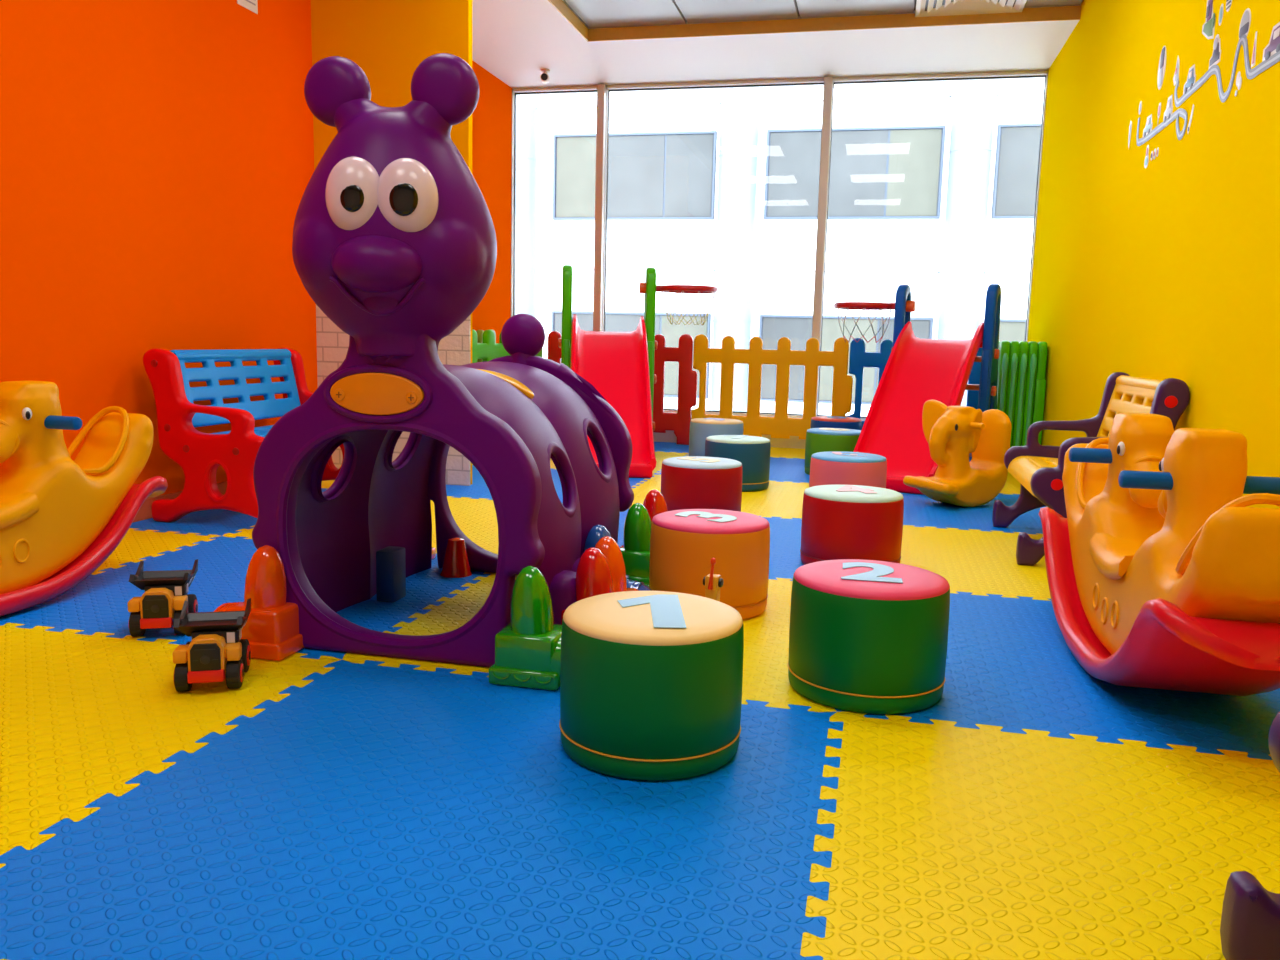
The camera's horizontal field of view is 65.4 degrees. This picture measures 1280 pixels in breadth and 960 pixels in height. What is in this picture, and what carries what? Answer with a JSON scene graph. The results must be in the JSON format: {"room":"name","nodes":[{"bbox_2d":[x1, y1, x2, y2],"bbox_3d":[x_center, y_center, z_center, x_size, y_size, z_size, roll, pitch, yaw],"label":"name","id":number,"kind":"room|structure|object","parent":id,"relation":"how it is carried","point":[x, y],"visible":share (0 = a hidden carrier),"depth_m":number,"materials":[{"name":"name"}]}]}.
{"room":"indoor children's playroom","nodes":[
{"label":"indoor children's playroom","id":0,"kind":"room"},
{"bbox_2d":[0,0,512,519],"bbox_3d":[-1.903,-1.166,2.896,0.200,2.762,8.250,3,8,13],"label":"wall","id":1,"kind":"structure","parent":0,"point":[157,156],"depth_m":3.46,"materials":[{"name":"orange paint"}]},
{"bbox_2d":[132,481,226,522],"bbox_3d":[-2.098,0.314,1.934,0.012,0.070,5.515,3,8,13],"label":"baseboard","id":2,"kind":"structure","parent":1,"relation":"attached to","point":[144,512],"depth_m":3.50,"materials":[{"name":"orange"}]},
{"bbox_2d":[237,0,257,13],"bbox_3d":[-1.529,-1.948,3.877,0.004,0.220,0.130,3,8,13],"label":"paper notice","id":3,"kind":"object","parent":1,"relation":"attached to","point":[252,5],"visible":1,"depth_m":3.91,"materials":[{"name":"white paper"}]},
{"bbox_2d":[653,414,971,456],"bbox_3d":[0.731,-0.328,6.601,3.366,0.182,0.460,3,8,13],"label":"trim","id":4,"kind":"structure","parent":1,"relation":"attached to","point":[669,436],"depth_m":6.34,"materials":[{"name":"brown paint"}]},
{"bbox_2d":[311,0,471,484],"bbox_3d":[-1.086,-1.131,4.382,0.730,2.312,0.040,3,8,13],"label":"wall column","id":5,"kind":"structure","parent":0,"point":[388,40],"depth_m":4.26,"materials":[{"name":"orange paint"}]},
{"bbox_2d":[316,305,469,485],"bbox_3d":[-1.106,-0.385,4.462,0.738,0.812,0.012,3,8,13],"label":"brick wall","id":6,"kind":"structure","parent":0,"point":[332,342],"depth_m":4.47,"materials":[{"name":"brick"}]},
{"bbox_2d":[472,0,1079,87],"bbox_3d":[-0.117,-2.150,2.426,3.376,0.302,8.020,3,8,13],"label":"ceiling","id":7,"kind":"structure","parent":0,"point":[513,40],"depth_m":5.69,"materials":[{"name":"white paint"}]},
{"bbox_2d":[540,69,549,83],"bbox_3d":[-0.589,-2.504,6.185,0.060,0.080,0.108,1,8,0],"label":"security camera","id":8,"kind":"object","parent":7,"relation":"attached to","point":[544,76],"visible":1,"depth_m":6.15,"materials":[{"name":"beige"}]},
{"bbox_2d":[548,0,1080,41],"bbox_3d":[0.151,-1.944,1.883,2.568,0.066,7.040,3,8,13],"label":"trim","id":9,"kind":"structure","parent":7,"relation":"attached to","point":[1061,13],"depth_m":5.26,"materials":[{"name":"gold metal"}]},
{"bbox_2d":[915,0,1026,16],"bbox_3d":[1.619,-2.356,4.853,0.524,0.020,0.524,3,8,13],"label":"ceiling vent","id":10,"kind":"object","parent":7,"relation":"in","point":[924,8],"visible":1,"depth_m":5.00,"materials":[{"name":"white metal"}]},
{"bbox_2d":[513,70,1047,97],"bbox_3d":[0.817,-2.759,6.372,3.366,0.460,0.220,3,8,13],"label":"wall","id":11,"kind":"structure","parent":0,"point":[1018,79],"depth_m":6.39,"materials":[{"name":"white paint"}]},
{"bbox_2d":[511,87,596,316],"bbox_3d":[-0.577,-1.547,6.775,0.608,2.120,0.070,3,8,13],"label":"window frame","id":12,"kind":"structure","parent":11,"relation":"in","point":[515,92],"depth_m":6.74,"materials":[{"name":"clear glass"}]},
{"bbox_2d":[593,84,606,331],"bbox_3d":[-0.266,-1.525,6.673,0.050,2.120,0.120,3,8,13],"label":"trim","id":13,"kind":"structure","parent":11,"relation":"attached to","point":[601,88],"depth_m":6.58,"materials":[{"name":"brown metal"}]},
{"bbox_2d":[602,79,823,417],"bbox_3d":[0.449,-1.489,6.540,1.411,2.120,0.070,3,8,13],"label":"window","id":14,"kind":"structure","parent":11,"relation":"in","point":[806,81],"depth_m":6.50,"materials":[{"name":"clear glass"}]},
{"bbox_2d":[812,76,832,415],"bbox_3d":[1.150,-1.445,6.349,0.050,2.120,0.120,3,8,13],"label":"trim","id":15,"kind":"structure","parent":11,"relation":"attached to","point":[828,81],"depth_m":6.25,"materials":[{"name":"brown metal"}]},
{"bbox_2d":[817,71,1047,420],"bbox_3d":[1.791,-1.413,6.233,1.259,2.120,0.070,3,8,13],"label":"window","id":16,"kind":"structure","parent":11,"relation":"in","point":[1042,74],"depth_m":6.09,"materials":[{"name":"clear glass"}]},
{"bbox_2d":[1027,0,1279,508],"bbox_3d":[1.568,-0.970,2.100,0.200,2.762,8.250,3,8,13],"label":"wall","id":17,"kind":"structure","parent":0,"point":[1167,268],"depth_m":3.32,"materials":[{"name":"yellow paint"}]},
{"bbox_2d":[568,0,916,21],"bbox_3d":[0.152,-1.995,1.876,2.568,0.004,7.040,3,8,13],"label":"trim","id":18,"kind":"structure","parent":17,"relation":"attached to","point":[674,0],"depth_m":5.15,"materials":[{"name":"black plastic"}]},
{"bbox_2d":[564,0,1082,27],"bbox_3d":[0.156,-1.986,1.871,2.548,0.020,7.030,3,8,13],"label":"ceiling light","id":19,"kind":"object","parent":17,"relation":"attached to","point":[594,13],"depth_m":5.16,"materials":[{"name":"white plastic"}]},
{"bbox_2d":[1128,121,1131,149],"bbox_3d":[1.881,-1.325,3.831,0.002,0.110,0.038,3,8,13],"label":"decal","id":20,"kind":"object","parent":17,"relation":"attached to","point":[1130,126],"visible":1,"depth_m":3.83,"materials":[{"name":"white"}]},
{"bbox_2d":[1139,101,1141,114],"bbox_3d":[1.852,-1.378,3.692,0.002,0.049,0.040,3,8,13],"label":"decal","id":21,"kind":"object","parent":17,"relation":"attached to","point":[1140,105],"visible":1,"depth_m":3.69,"materials":[{"name":"white"}]},
{"bbox_2d":[1144,145,1148,167],"bbox_3d":[1.809,-1.155,3.560,0.003,0.080,0.058,3,8,13],"label":"decal","id":22,"kind":"object","parent":17,"relation":"attached to","point":[1146,161],"visible":1,"depth_m":3.55,"materials":[{"name":"white"}]},
{"bbox_2d":[1143,114,1152,136],"bbox_3d":[1.817,-1.268,3.568,0.004,0.066,0.125,3,8,13],"label":"decal","id":23,"kind":"object","parent":17,"relation":"attached to","point":[1148,128],"visible":1,"depth_m":3.56,"materials":[{"name":"white plastic"}]},
{"bbox_2d":[1151,147,1158,159],"bbox_3d":[1.783,-1.130,3.456,0.003,0.036,0.094,3,8,12],"label":"decal","id":24,"kind":"object","parent":17,"relation":"attached to","point":[1155,152],"visible":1,"depth_m":3.45,"materials":[{"name":"white"}]},
{"bbox_2d":[1157,102,1160,124],"bbox_3d":[1.786,-1.260,3.432,0.002,0.075,0.036,3,8,13],"label":"decal","id":25,"kind":"object","parent":17,"relation":"attached to","point":[1159,107],"visible":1,"depth_m":3.43,"materials":[{"name":"white plastic"}]},
{"bbox_2d":[1157,46,1165,89],"bbox_3d":[1.794,-1.417,3.429,0.002,0.144,0.097,3,8,13],"label":"decal","id":26,"kind":"object","parent":17,"relation":"attached to","point":[1162,62],"visible":1,"depth_m":3.42,"materials":[{"name":"white"}]},
{"bbox_2d":[1136,108,1187,145],"bbox_3d":[1.777,-1.208,3.409,0.002,0.190,0.653,3,8,13],"label":"decal","id":27,"kind":"object","parent":17,"relation":"attached to","point":[1181,112],"visible":1,"depth_m":3.28,"materials":[{"name":"grey"}]},
{"bbox_2d":[1163,94,1172,122],"bbox_3d":[1.758,-1.235,3.318,0.004,0.079,0.105,3,8,13],"label":"decal","id":28,"kind":"object","parent":17,"relation":"attached to","point":[1169,109],"visible":1,"depth_m":3.31,"materials":[{"name":"white"}]},
{"bbox_2d":[1173,56,1179,85],"bbox_3d":[1.746,-1.326,3.243,0.002,0.110,0.080,3,8,13],"label":"decal","id":29,"kind":"object","parent":17,"relation":"attached to","point":[1176,75],"visible":1,"depth_m":3.24,"materials":[{"name":"white plastic"}]},
{"bbox_2d":[1183,64,1195,93],"bbox_3d":[1.708,-1.245,3.099,0.004,0.073,0.120,3,8,13],"label":"decal","id":30,"kind":"object","parent":17,"relation":"attached to","point":[1191,78],"visible":1,"depth_m":3.09,"materials":[{"name":"white"}]},
{"bbox_2d":[1187,104,1193,132],"bbox_3d":[1.694,-1.111,3.068,0.002,0.085,0.048,3,8,13],"label":"decal","id":31,"kind":"object","parent":17,"relation":"attached to","point":[1190,120],"visible":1,"depth_m":3.07,"materials":[{"name":"white"}]},
{"bbox_2d":[1202,0,1214,38],"bbox_3d":[1.679,-1.357,2.942,0.004,0.135,0.125,3,8,13],"label":"decal","id":32,"kind":"object","parent":17,"relation":"attached to","point":[1208,27],"visible":1,"depth_m":2.94,"materials":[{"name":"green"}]},
{"bbox_2d":[1209,34,1220,68],"bbox_3d":[1.655,-1.235,2.867,0.003,0.086,0.100,3,8,13],"label":"decal","id":33,"kind":"object","parent":17,"relation":"attached to","point":[1215,58],"visible":1,"depth_m":2.86,"materials":[{"name":"white paper"}]},
{"bbox_2d":[1219,3,1223,25],"bbox_3d":[1.654,-1.325,2.838,0.002,0.059,0.036,3,8,13],"label":"decal","id":34,"kind":"object","parent":17,"relation":"attached to","point":[1222,5],"visible":1,"depth_m":2.83,"materials":[{"name":"white paper"}]},
{"bbox_2d":[1174,34,1279,106],"bbox_3d":[1.625,-1.143,2.765,0.002,0.187,1.032,3,8,13],"label":"decal","id":35,"kind":"object","parent":17,"relation":"attached to","point":[1250,73],"visible":1,"depth_m":2.71,"materials":[{"name":"grey"}]},
{"bbox_2d":[1226,0,1231,11],"bbox_3d":[1.639,-1.333,2.775,0.004,0.055,0.050,3,8,13],"label":"decal","id":36,"kind":"object","parent":17,"relation":"attached to","point":[1228,2],"visible":1,"depth_m":2.78,"materials":[{"name":"white paper"}]},
{"bbox_2d":[1235,71,1241,96],"bbox_3d":[1.598,-1.059,2.661,0.002,0.064,0.046,3,8,13],"label":"decal","id":37,"kind":"object","parent":17,"relation":"attached to","point":[1239,78],"visible":1,"depth_m":2.66,"materials":[{"name":"white"}]},
{"bbox_2d":[1239,8,1250,38],"bbox_3d":[1.601,-1.203,2.640,0.002,0.084,0.085,3,8,13],"label":"decal","id":38,"kind":"object","parent":17,"relation":"attached to","point":[1246,18],"visible":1,"depth_m":2.63,"materials":[{"name":"white paper"}]},
{"bbox_2d":[1251,31,1256,66],"bbox_3d":[1.577,-1.106,2.558,0.002,0.085,0.030,3,8,13],"label":"decal","id":39,"kind":"object","parent":17,"relation":"attached to","point":[1255,41],"visible":1,"depth_m":2.56,"materials":[{"name":"white"}]},
{"bbox_2d":[1262,22,1279,61],"bbox_3d":[1.544,-1.070,2.424,0.004,0.074,0.150,3,8,13],"label":"decal","id":40,"kind":"object","parent":17,"relation":"attached to","point":[1273,47],"visible":1,"depth_m":2.43,"materials":[{"name":"white"}]},
{"bbox_3d":[-0.182,0.347,2.783,3.766,0.120,8.420,3,8,13],"label":"floor","id":41,"kind":"structure","parent":0,"visible":0},
{"bbox_2d":[92,528,219,574],"bbox_3d":[-1.668,0.242,2.800,0.430,0.012,1.025,3,8,13],"label":"foam mat","id":42,"kind":"object","parent":41,"relation":"on","point":[135,545],"visible":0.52,"depth_m":3.08,"materials":[{"name":"yellow"}]},
{"bbox_2d":[0,381,167,615],"bbox_3d":[-1.566,0.045,2.287,0.300,0.528,1.096,4,8,16],"label":"rocking seesaw","id":43,"kind":"object","parent":42,"relation":"on","point":[61,517],"visible":1,"depth_m":2.44,"materials":[{"name":"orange plastic"}]},
{"bbox_2d":[0,623,341,867],"bbox_3d":[-1.213,0.413,1.679,1.025,0.012,1.025,3,8,13],"label":"foam mat","id":44,"kind":"object","parent":41,"relation":"on","point":[82,716],"visible":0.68,"depth_m":1.74,"materials":[{"name":"yellow rubber"}]},
{"bbox_2d":[172,598,250,691],"bbox_3d":[-0.813,0.315,1.895,0.124,0.140,0.165,-1,8,-14],"label":"dump truck","id":45,"kind":"object","parent":44,"relation":"on","point":[216,646],"visible":1,"depth_m":1.84,"materials":[{"name":"orange plastic"}]},
{"bbox_2d":[190,643,220,671],"bbox_3d":[-0.795,0.325,1.823,0.051,0.053,0.006,-1,8,-14],"label":"grille","id":46,"kind":"object","parent":45,"relation":"attached to","point":[204,657],"depth_m":1.82,"materials":[{"name":"grey plastic"}]},
{"bbox_2d":[130,488,327,535],"bbox_3d":[-1.439,0.111,3.764,0.430,0.012,1.025,3,8,13],"label":"foam mat","id":47,"kind":"object","parent":41,"relation":"on","point":[220,522],"visible":0.2,"depth_m":3.43,"materials":[{"name":"blue"}]},
{"bbox_2d":[143,348,344,522],"bbox_3d":[-1.334,-0.187,3.723,0.542,0.594,0.808,3,8,13],"label":"bench","id":48,"kind":"object","parent":47,"relation":"on","point":[199,455],"visible":0.59,"depth_m":3.38,"materials":[{"name":"red plastic"}]},
{"bbox_2d":[0,536,490,658],"bbox_3d":[-0.984,0.281,2.643,1.025,0.012,1.025,3,8,13],"label":"foam mat","id":49,"kind":"object","parent":41,"relation":"on","point":[98,603],"visible":0.41,"depth_m":2.50,"materials":[{"name":"blue rubber"}]},
{"bbox_2d":[127,559,197,635],"bbox_3d":[-1.060,0.263,2.216,0.124,0.140,0.165,-1,8,-14],"label":"dump truck","id":50,"kind":"object","parent":49,"relation":"on","point":[164,596],"visible":0.77,"depth_m":2.16,"materials":[{"name":"orange plastic"}]},
{"bbox_2d":[142,595,168,618],"bbox_3d":[-1.042,0.274,2.144,0.051,0.053,0.006,-1,8,-14],"label":"grille","id":51,"kind":"object","parent":50,"relation":"attached to","point":[153,606],"depth_m":2.14,"materials":[{"name":"grey plastic"}]},
{"bbox_2d":[321,480,334,487],"bbox_3d":[-1.211,-0.021,4.729,0.430,0.012,1.025,3,8,13],"label":"foam mat","id":52,"kind":"object","parent":41,"relation":"on","point":[325,484],"visible":0.02,"depth_m":4.40,"materials":[{"name":"yellow"}]},
{"bbox_2d":[223,496,562,553],"bbox_3d":[-0.756,0.149,3.608,1.025,0.012,1.025,3,8,13],"label":"foam mat","id":53,"kind":"object","parent":41,"relation":"on","point":[476,518],"visible":0.08,"depth_m":3.58,"materials":[{"name":"yellow"}]},
{"bbox_2d":[0,660,843,959],"bbox_3d":[-0.240,0.468,1.456,1.025,0.012,1.025,3,8,13],"label":"foam mat","id":54,"kind":"object","parent":41,"relation":"on","point":[369,811],"visible":0.77,"depth_m":1.31,"materials":[{"name":"blue rubber"}]},
{"bbox_2d":[559,591,743,779],"bbox_3d":[0.019,0.325,1.641,0.300,0.232,0.300,3,8,13],"label":"round stool","id":55,"kind":"object","parent":54,"relation":"on","point":[651,681],"visible":1,"depth_m":1.52,"materials":[{"name":"green leather"}]},
{"bbox_2d":[446,465,653,502],"bbox_3d":[-0.527,0.017,4.572,1.025,0.012,1.025,3,8,13],"label":"foam mat","id":56,"kind":"object","parent":41,"relation":"on","point":[478,489],"visible":0.16,"depth_m":4.38,"materials":[{"name":"blue"}]},
{"bbox_2d":[472,451,688,474],"bbox_3d":[-0.299,-0.115,5.537,1.025,0.012,1.025,3,8,13],"label":"foam mat","id":57,"kind":"object","parent":41,"relation":"on","point":[660,456],"visible":0.08,"depth_m":5.66,"materials":[{"name":"yellow rubber"}]},
{"bbox_2d":[558,265,717,477],"bbox_3d":[0.006,-0.617,5.310,0.889,1.061,1.195,1,8,-4],"label":"slide","id":58,"kind":"object","parent":57,"relation":"on","point":[619,365],"visible":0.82,"depth_m":5.36,"materials":[{"name":"red plastic"}]},
{"bbox_2d":[342,572,836,711],"bbox_3d":[-0.011,0.336,2.420,1.025,0.012,1.025,3,8,13],"label":"foam mat","id":59,"kind":"object","parent":41,"relation":"on","point":[766,635],"visible":0.29,"depth_m":2.25,"materials":[{"name":"yellow rubber"}]},
{"bbox_2d":[213,53,667,690],"bbox_3d":[-0.387,-0.286,2.428,1.060,1.202,1.227,3,8,13],"label":"tunnel","id":60,"kind":"object","parent":59,"relation":"on","point":[394,236],"visible":0.86,"depth_m":2.00,"materials":[{"name":"purple plastic"}]},
{"bbox_2d":[649,509,769,619],"bbox_3d":[0.174,0.205,2.503,0.300,0.232,0.300,3,8,13],"label":"round stool","id":61,"kind":"object","parent":59,"relation":"on","point":[683,543],"visible":0.79,"depth_m":2.38,"materials":[{"name":"orange leather"}]},
{"bbox_2d":[703,558,723,601],"bbox_3d":[0.157,0.266,2.163,0.056,0.207,0.070,5,9,23],"label":"crane","id":62,"kind":"object","parent":59,"relation":"on","point":[712,582],"visible":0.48,"depth_m":2.14,"materials":[{"name":"orange plastic"}]},
{"bbox_2d":[654,442,688,452],"bbox_3d":[-0.122,-0.217,6.281,1.025,0.012,0.568,3,8,13],"label":"foam mat","id":63,"kind":"object","parent":41,"relation":"on","point":[658,446],"visible":0.07,"depth_m":6.18,"materials":[{"name":"blue rubber"}]},
{"bbox_2d":[548,331,697,444],"bbox_3d":[-0.122,-0.595,6.414,0.989,0.700,0.046,3,8,13],"label":"picket fence","id":64,"kind":"object","parent":63,"relation":"on","point":[679,422],"visible":0.36,"depth_m":6.32,"materials":[{"name":"red plastic"}]},
{"bbox_2d":[617,509,803,580],"bbox_3d":[0.217,0.204,3.385,1.025,0.012,1.025,3,8,13],"label":"foam mat","id":65,"kind":"object","parent":41,"relation":"on","point":[785,534],"visible":0.09,"depth_m":3.31,"materials":[{"name":"blue"}]},
{"bbox_2d":[661,456,741,511],"bbox_3d":[0.225,0.040,3.674,0.300,0.232,0.300,3,8,13],"label":"round stool","id":66,"kind":"object","parent":65,"relation":"on","point":[687,482],"visible":0.64,"depth_m":3.55,"materials":[{"name":"red leather"}]},
{"bbox_2d":[631,475,808,519],"bbox_3d":[0.446,0.072,4.349,1.025,0.012,1.025,3,8,13],"label":"foam mat","id":67,"kind":"object","parent":41,"relation":"on","point":[784,499],"visible":0.17,"depth_m":4.28,"materials":[{"name":"yellow"}]},
{"bbox_2d":[705,435,769,491],"bbox_3d":[0.444,-0.082,4.563,0.300,0.232,0.300,3,8,13],"label":"round stool","id":68,"kind":"object","parent":67,"relation":"on","point":[753,452],"visible":0.58,"depth_m":4.44,"materials":[{"name":"blue leather"}]},
{"bbox_2d":[809,451,886,487],"bbox_3d":[0.825,0.013,3.966,0.300,0.232,0.300,3,8,13],"label":"round stool","id":69,"kind":"object","parent":67,"relation":"on","point":[830,467],"visible":0.62,"depth_m":3.84,"materials":[{"name":"red leather"}]},
{"bbox_2d":[654,455,809,482],"bbox_3d":[0.675,-0.060,5.314,1.025,0.012,1.025,3,8,13],"label":"foam mat","id":70,"kind":"object","parent":41,"relation":"on","point":[782,469],"visible":0.12,"depth_m":5.21,"materials":[{"name":"blue rubber"}]},
{"bbox_2d":[689,418,742,456],"bbox_3d":[0.423,-0.223,5.548,0.300,0.232,0.300,3,8,13],"label":"round stool","id":71,"kind":"object","parent":70,"relation":"on","point":[700,428],"visible":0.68,"depth_m":5.43,"materials":[{"name":"grey leather"}]},
{"bbox_2d":[804,428,860,474],"bbox_3d":[0.993,-0.142,5.082,0.300,0.232,0.300,3,8,13],"label":"round stool","id":72,"kind":"object","parent":70,"relation":"on","point":[817,439],"visible":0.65,"depth_m":4.96,"materials":[{"name":"green leather"}]},
{"bbox_2d":[770,447,804,458],"bbox_3d":[0.851,-0.162,6.058,1.025,0.012,0.568,3,8,13],"label":"foam mat","id":73,"kind":"object","parent":41,"relation":"on","point":[775,452],"visible":0.08,"depth_m":6.04,"materials":[{"name":"yellow rubber"}]},
{"bbox_2d":[691,334,852,438],"bbox_3d":[0.814,-0.542,6.199,0.989,0.700,0.046,3,8,13],"label":"picket fence","id":74,"kind":"object","parent":73,"relation":"on","point":[780,425],"visible":0.86,"depth_m":6.17,"materials":[{"name":"orange"}]},
{"bbox_2d":[810,416,861,429],"bbox_3d":[1.158,-0.256,5.902,0.300,0.232,0.300,3,8,13],"label":"round stool","id":75,"kind":"object","parent":73,"relation":"on","point":[818,421],"visible":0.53,"depth_m":5.78,"materials":[{"name":"blue leather"}]},
{"bbox_2d":[899,492,1046,534],"bbox_3d":[1.382,0.125,4.135,0.948,0.012,1.025,3,8,13],"label":"foam mat","id":76,"kind":"object","parent":41,"relation":"on","point":[920,510],"visible":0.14,"depth_m":3.95,"materials":[{"name":"blue"}]},
{"bbox_2d":[903,400,1011,506],"bbox_3d":[1.339,-0.116,4.236,0.395,0.435,0.338,-3,9,-28],"label":"elephant","id":77,"kind":"object","parent":76,"relation":"on","point":[952,433],"visible":1,"depth_m":4.15},
{"bbox_2d":[900,525,1050,600],"bbox_3d":[1.153,0.257,3.170,0.948,0.012,1.025,3,8,13],"label":"foam mat","id":78,"kind":"object","parent":41,"relation":"on","point":[974,561],"visible":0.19,"depth_m":3.13,"materials":[{"name":"yellow rubber"}]},
{"bbox_2d":[800,484,903,564],"bbox_3d":[0.639,0.144,3.014,0.300,0.232,0.300,3,8,13],"label":"round stool","id":79,"kind":"object","parent":78,"relation":"on","point":[839,521],"visible":0.89,"depth_m":2.89,"materials":[{"name":"red plastic"}]},
{"bbox_2d":[992,372,1189,565],"bbox_3d":[1.467,-0.061,3.332,0.442,0.588,0.716,3,8,13],"label":"bench","id":80,"kind":"object","parent":78,"relation":"on","point":[1038,468],"visible":0.53,"depth_m":3.33,"materials":[{"name":"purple plastic"}]},
{"bbox_2d":[1000,472,1020,494],"bbox_3d":[1.610,-0.007,5.099,0.948,0.012,1.025,3,8,13],"label":"foam mat","id":81,"kind":"object","parent":41,"relation":"on","point":[1012,486],"visible":0.02,"depth_m":4.82,"materials":[{"name":"yellow rubber"}]},
{"bbox_2d":[833,284,1000,494],"bbox_3d":[1.290,-0.516,5.082,0.889,0.986,1.195,6,9,30],"label":"slide","id":82,"kind":"object","parent":81,"relation":"on","point":[917,371],"visible":0.86,"depth_m":5.00,"materials":[{"name":"red plastic"}]},
{"bbox_2d":[1032,342,1047,444],"bbox_3d":[2.199,-0.422,5.588,0.050,0.700,0.498,3,8,13],"label":"picket fence","id":83,"kind":"object","parent":81,"relation":"on","point":[1040,385],"visible":0.27,"depth_m":5.34,"materials":[{"name":"green plastic"}]},
{"bbox_2d":[800,711,1279,959],"bbox_3d":[0.696,0.521,1.241,0.948,0.012,1.025,3,8,13],"label":"foam mat","id":84,"kind":"object","parent":41,"relation":"on","point":[949,842],"visible":0.92,"depth_m":1.36,"materials":[{"name":"yellow rubber"}]},
{"bbox_2d":[835,592,1279,759],"bbox_3d":[0.924,0.389,2.206,0.948,0.012,1.025,3,8,13],"label":"foam mat","id":85,"kind":"object","parent":41,"relation":"on","point":[1010,664],"visible":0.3,"depth_m":1.93,"materials":[{"name":"blue rubber"}]},
{"bbox_2d":[788,559,949,713],"bbox_3d":[0.441,0.293,1.936,0.300,0.232,0.300,3,8,13],"label":"round stool","id":86,"kind":"object","parent":85,"relation":"on","point":[866,636],"visible":1,"depth_m":1.81,"materials":[{"name":"green leather"}]},
{"bbox_2d":[1039,413,1279,695],"bbox_3d":[1.072,0.142,2.054,0.300,0.528,1.096,3,8,11],"label":"rocking seesaw","id":87,"kind":"object","parent":85,"relation":"on","point":[1161,574],"visible":1,"depth_m":1.79,"materials":[{"name":"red plastic"}]},
{"bbox_3d":[1.786,-0.108,5.843,0.948,0.012,0.567,3,8,13],"label":"foam mat","id":88,"kind":"object","parent":41,"relation":"on","visible":0},
{"bbox_2d":[846,338,1009,426],"bbox_3d":[1.734,-0.490,5.989,0.955,0.700,0.046,3,8,13],"label":"picket fence","id":89,"kind":"object","parent":88,"relation":"on","point":[859,359],"visible":0.28,"depth_m":6.01,"materials":[{"name":"blue plastic"}]},
{"bbox_2d":[997,341,1009,412],"bbox_3d":[2.011,-0.431,5.621,0.046,0.700,0.518,3,8,13],"label":"picket fence","id":90,"kind":"object","parent":88,"relation":"on","point":[1004,346],"visible":0.44,"depth_m":5.38,"materials":[{"name":"green plastic"}]},
{"bbox_2d":[1005,341,1018,447],"bbox_3d":[2.058,-0.428,5.610,0.046,0.700,0.518,3,8,13],"label":"picket fence","id":91,"kind":"object","parent":88,"relation":"on","point":[1014,345],"visible":0.29,"depth_m":5.38,"materials":[{"name":"green plastic"}]},
{"bbox_2d":[1012,341,1028,446],"bbox_3d":[2.104,-0.426,5.600,0.046,0.700,0.518,3,8,13],"label":"picket fence","id":92,"kind":"object","parent":88,"relation":"on","point":[1023,345],"visible":0.45,"depth_m":5.37,"materials":[{"name":"green plastic"}]},
{"bbox_2d":[1021,341,1037,445],"bbox_3d":[2.150,-0.423,5.589,0.046,0.700,0.518,3,8,13],"label":"picket fence","id":93,"kind":"object","parent":88,"relation":"on","point":[1033,346],"visible":0.39,"depth_m":5.36,"materials":[{"name":"green plastic"}]},
{"bbox_3d":[-0.982,-0.154,5.693,0.429,0.012,1.025,3,8,13],"label":"foam mat","id":94,"kind":"object","parent":41,"relation":"on","visible":0},
{"bbox_2d":[476,329,495,361],"bbox_3d":[-1.068,-0.566,6.049,0.046,0.700,0.955,3,8,13],"label":"picket fence","id":95,"kind":"object","parent":94,"relation":"on","point":[479,332],"visible":0.04,"depth_m":6.22,"materials":[{"name":"green"}]},
{"bbox_2d":[472,329,542,362],"bbox_3d":[-0.867,-0.560,6.044,0.047,0.700,0.955,5,9,27],"label":"picket fence","id":96,"kind":"object","parent":94,"relation":"on","point":[488,350],"visible":0.16,"depth_m":5.89,"materials":[{"name":"green plastic"}]},
{"bbox_3d":[0.469,0.653,0.283,0.948,0.012,1.012,3,8,13],"label":"foam mat","id":97,"kind":"object","parent":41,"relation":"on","visible":0},
{"bbox_2d":[1220,712,1279,959],"bbox_3d":[0.793,0.297,0.700,0.442,0.588,0.716,3,8,13],"label":"bench","id":98,"kind":"object","parent":97,"relation":"on","point":[1250,918],"visible":1,"depth_m":1.08,"materials":[{"name":"purple plastic"}]},
{"label":"outside","id":99,"kind":"structure","parent":0,"visible":0},
{"bbox_3d":[2.328,3.339,11.125,32.000,0.300,7.930,3,8,13],"label":"ground","id":100,"kind":"structure","parent":99,"visible":0},
{"bbox_2d":[515,78,1044,416],"bbox_3d":[2.873,-4.689,13.311,26.000,15.000,2.946,3,8,13],"label":"office building","id":101,"kind":"structure","parent":100,"relation":"on","point":[932,188],"depth_m":12.52,"materials":[{"name":"white"}]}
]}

